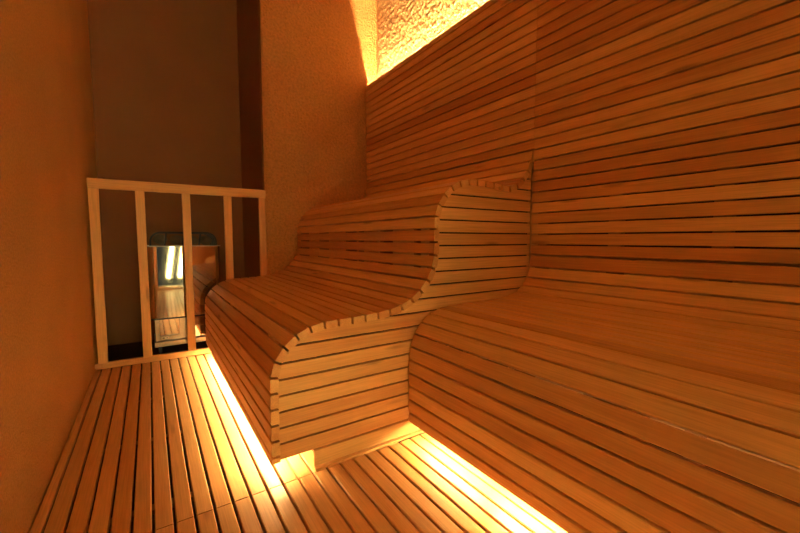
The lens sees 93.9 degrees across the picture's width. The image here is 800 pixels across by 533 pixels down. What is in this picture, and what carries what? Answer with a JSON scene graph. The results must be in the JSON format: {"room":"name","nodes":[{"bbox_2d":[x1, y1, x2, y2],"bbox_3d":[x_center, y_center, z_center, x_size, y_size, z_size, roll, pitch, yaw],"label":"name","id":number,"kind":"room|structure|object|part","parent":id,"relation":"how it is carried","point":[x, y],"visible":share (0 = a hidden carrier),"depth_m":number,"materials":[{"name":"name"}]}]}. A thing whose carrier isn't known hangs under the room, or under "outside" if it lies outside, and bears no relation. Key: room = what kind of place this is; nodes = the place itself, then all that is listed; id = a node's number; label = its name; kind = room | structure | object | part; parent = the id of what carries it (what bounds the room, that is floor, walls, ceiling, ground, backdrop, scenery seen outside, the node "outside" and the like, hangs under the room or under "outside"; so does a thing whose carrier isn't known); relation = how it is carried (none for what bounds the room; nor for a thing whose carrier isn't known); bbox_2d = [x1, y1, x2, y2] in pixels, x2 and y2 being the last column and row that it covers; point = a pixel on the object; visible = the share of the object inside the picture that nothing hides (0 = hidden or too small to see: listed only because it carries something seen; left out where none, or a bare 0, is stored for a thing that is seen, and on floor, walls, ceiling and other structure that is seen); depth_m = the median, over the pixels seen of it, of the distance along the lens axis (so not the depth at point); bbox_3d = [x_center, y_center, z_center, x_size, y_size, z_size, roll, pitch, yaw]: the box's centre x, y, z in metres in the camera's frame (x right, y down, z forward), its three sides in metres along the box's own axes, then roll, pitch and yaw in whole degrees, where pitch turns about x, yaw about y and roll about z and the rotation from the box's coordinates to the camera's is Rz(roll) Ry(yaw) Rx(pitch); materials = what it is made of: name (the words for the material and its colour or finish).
{"room":"sauna","nodes":[
{"label":"sauna","id":0,"kind":"room"},
{"bbox_2d":[0,0,97,532],"bbox_3d":[-1.067,-0.783,0.902,0.091,3.128,4.776,-3,5,-34],"label":"wall","id":1,"kind":"structure","parent":0,"point":[48,340],"depth_m":1.28,"materials":[{"name":"paint"}]},
{"bbox_2d":[87,0,263,345],"bbox_3d":[-1.688,-0.925,2.844,1.044,3.128,0.848,-3,5,-34],"label":"wall niche","id":2,"kind":"object","parent":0,"point":[177,84],"visible":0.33,"depth_m":3.04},
{"bbox_2d":[260,0,377,346],"bbox_3d":[-0.786,-0.967,3.427,1.105,3.128,0.882,-3,5,-34],"label":"wall","id":3,"kind":"structure","parent":0,"point":[319,57],"depth_m":2.94,"materials":[{"name":"orange paint"}]},
{"bbox_2d":[43,340,797,532],"bbox_3d":[-0.169,0.755,1.558,2.005,0.060,4.680,-3,5,-34],"label":"floor","id":4,"kind":"structure","parent":0,"point":[128,350],"depth_m":1.63,"materials":[{"name":"brown wood"}]},
{"bbox_2d":[147,232,220,353],"bbox_3d":[-1.588,0.191,2.769,0.444,0.888,0.323,-3,5,-34],"label":"heater","id":5,"kind":"object","parent":4,"relation":"on","point":[166,263],"visible":0.84,"depth_m":2.61,"materials":[{"name":"metal"}]},
{"bbox_2d":[154,234,167,243],"bbox_3d":[-1.652,-0.189,2.583,0.082,0.069,0.076,-3,5,-31],"label":"stone","id":6,"kind":"object","parent":5,"relation":"in","point":[159,239],"visible":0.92,"depth_m":2.56,"materials":[{"name":"grey stone"}]},
{"bbox_3d":[-1.599,0.433,2.623,0.200,0.158,0.013,-3,5,-34],"label":"door frame","id":7,"kind":"part","parent":5,"relation":"part of","materials":[{"name":"metal"}]},
{"bbox_2d":[171,235,182,243],"bbox_3d":[-1.569,-0.191,2.639,0.079,0.059,0.096,2,5,27],"label":"stone","id":8,"kind":"object","parent":5,"relation":"in","point":[176,239],"visible":0.81,"depth_m":2.61,"materials":[{"name":"grey stone"}]},
{"bbox_2d":[154,334,205,347],"bbox_3d":[-1.589,0.521,2.787,0.405,0.036,0.299,-3,5,-34],"label":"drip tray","id":9,"kind":"object","parent":5,"relation":"on","point":[177,340],"depth_m":2.63,"materials":[{"name":"metal"}]},
{"bbox_2d":[149,232,216,245],"bbox_3d":[-1.590,-0.202,2.736,0.410,0.099,0.294,-3,5,-34],"label":"basket","id":10,"kind":"object","parent":5,"relation":"on","point":[214,241],"depth_m":2.67,"materials":[{"name":"metal"}]},
{"bbox_2d":[192,236,197,243],"bbox_3d":[-1.493,-0.189,2.694,0.080,0.061,0.077,2,5,28],"label":"stone","id":11,"kind":"object","parent":5,"relation":"on","point":[194,239],"visible":0.5,"depth_m":2.67,"materials":[{"name":"grey stone"}]},
{"bbox_2d":[201,236,211,244],"bbox_3d":[-1.423,-0.191,2.738,0.070,0.068,0.076,0,4,3],"label":"stone","id":12,"kind":"object","parent":5,"relation":"on","point":[205,240],"visible":0.99,"depth_m":2.72,"materials":[{"name":"grey stone"}]},
{"bbox_2d":[30,353,397,532],"bbox_3d":[-0.616,0.668,2.095,1.857,0.036,1.703,-3,5,-34],"label":"duckboard","id":13,"kind":"object","parent":4,"relation":"on","point":[295,467],"visible":0.59,"depth_m":1.39,"materials":[{"name":"brown wood"}]},
{"bbox_2d":[87,178,268,369],"bbox_3d":[-1.440,0.033,2.543,1.040,1.165,0.032,-3,5,-34],"label":"guard rail","id":14,"kind":"object","parent":13,"relation":"on","point":[93,184],"visible":0.88,"depth_m":2.42,"materials":[{"name":"brown wood"}]},
{"bbox_3d":[-1.838,0.064,2.277,0.050,1.066,0.026,-3,5,-34],"label":"post","id":15,"kind":"part","parent":14,"relation":"part of","materials":[{"name":"brown wood"}]},
{"bbox_3d":[-1.648,0.055,2.404,0.050,1.066,0.026,-3,5,-34],"label":"post","id":16,"kind":"part","parent":14,"relation":"part of","materials":[{"name":"brown wood"}]},
{"bbox_3d":[-1.440,0.595,2.584,1.040,0.038,0.032,-3,5,-34],"label":"rail","id":17,"kind":"part","parent":14,"relation":"part of","materials":[{"name":"brown wood"}]},
{"bbox_3d":[-1.434,-0.518,2.506,1.026,0.060,0.029,-3,5,-34],"label":"rail","id":18,"kind":"part","parent":14,"relation":"part of","materials":[{"name":"brown wood"}]},
{"bbox_3d":[-1.437,0.044,2.545,0.048,1.066,0.026,-3,5,-34],"label":"post","id":19,"kind":"part","parent":14,"relation":"part of","materials":[{"name":"brown wood"}]},
{"bbox_3d":[-1.224,0.034,2.687,0.050,1.066,0.026,-3,5,-34],"label":"post","id":20,"kind":"part","parent":14,"relation":"part of","materials":[{"name":"brown wood"}]},
{"bbox_3d":[-1.029,0.025,2.817,0.048,1.066,0.026,-3,5,-34],"label":"post","id":21,"kind":"part","parent":14,"relation":"part of","materials":[{"name":"brown wood"}]},
{"bbox_2d":[205,151,535,470],"bbox_3d":[-0.324,0.020,2.244,1.350,1.234,1.701,-3,5,-34],"label":"bench","id":22,"kind":"object","parent":13,"relation":"on","point":[340,373],"visible":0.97,"depth_m":1.60,"materials":[{"name":"brown wood"}]},
{"bbox_3d":[-0.558,-0.006,2.617,1.322,1.232,0.036,-3,5,-34],"label":"support frame","id":23,"kind":"part","parent":22,"relation":"part of","materials":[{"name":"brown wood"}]},
{"bbox_3d":[-0.774,-0.029,2.939,1.322,1.232,0.036,-3,5,-34],"label":"support frame","id":24,"kind":"part","parent":22,"relation":"part of","materials":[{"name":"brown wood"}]},
{"bbox_3d":[-0.095,0.044,1.928,1.322,1.232,0.036,-3,5,-34],"label":"support frame","id":25,"kind":"part","parent":22,"relation":"part of","materials":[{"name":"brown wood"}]},
{"bbox_3d":[-0.322,0.020,2.266,1.322,1.232,0.036,-3,5,-34],"label":"support frame","id":26,"kind":"part","parent":22,"relation":"part of","materials":[{"name":"brown wood"}]},
{"bbox_3d":[0.133,0.069,1.588,1.322,1.232,0.036,-3,5,-34],"label":"support frame","id":27,"kind":"part","parent":22,"relation":"part of","materials":[{"name":"brown wood"}]},
{"bbox_2d":[150,433,567,532],"bbox_3d":[0.262,0.791,0.397,1.421,0.036,2.096,-3,5,-34],"label":"duckboard","id":28,"kind":"object","parent":4,"relation":"on","point":[418,484],"visible":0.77,"depth_m":1.14,"materials":[{"name":"brown wood"}]},
{"bbox_2d":[409,256,799,532],"bbox_3d":[0.960,0.381,0.836,0.819,0.718,2.104,-3,5,-34],"label":"bench","id":29,"kind":"object","parent":28,"relation":"on","point":[714,365],"visible":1,"depth_m":0.97,"materials":[{"name":"brown wood"}]},
{"bbox_3d":[0.406,0.320,1.686,0.792,0.717,0.052,-3,5,-34],"label":"support frame","id":30,"kind":"part","parent":29,"relation":"part of","materials":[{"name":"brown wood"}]},
{"bbox_3d":[0.602,0.341,1.394,0.792,0.717,0.052,-3,5,-34],"label":"support frame","id":31,"kind":"part","parent":29,"relation":"part of","materials":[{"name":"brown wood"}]},
{"bbox_3d":[0.798,0.362,1.103,0.792,0.717,0.052,-3,5,-34],"label":"support frame","id":32,"kind":"part","parent":29,"relation":"part of","materials":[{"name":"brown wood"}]},
{"bbox_2d":[377,0,799,471],"bbox_3d":[0.940,-0.842,1.712,0.152,3.128,3.894,-3,5,-34],"label":"wall","id":33,"kind":"structure","parent":0,"point":[404,27],"depth_m":2.67,"materials":[{"name":"paint"}]},
{"bbox_2d":[366,0,537,187],"bbox_3d":[0.228,-1.058,2.539,0.108,0.853,1.703,-3,5,-34],"label":"wall panel","id":34,"kind":"object","parent":33,"relation":"attached to","point":[467,96],"visible":0.93,"depth_m":2.25,"materials":[{"name":"brown wood"}]},
{"bbox_2d":[531,0,799,263],"bbox_3d":[1.288,-0.685,0.979,0.108,1.370,2.108,-3,5,-34],"label":"wall panel","id":35,"kind":"object","parent":33,"relation":"attached to","point":[666,129],"visible":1,"depth_m":1.36,"materials":[{"name":"brown wood"}]}
]}

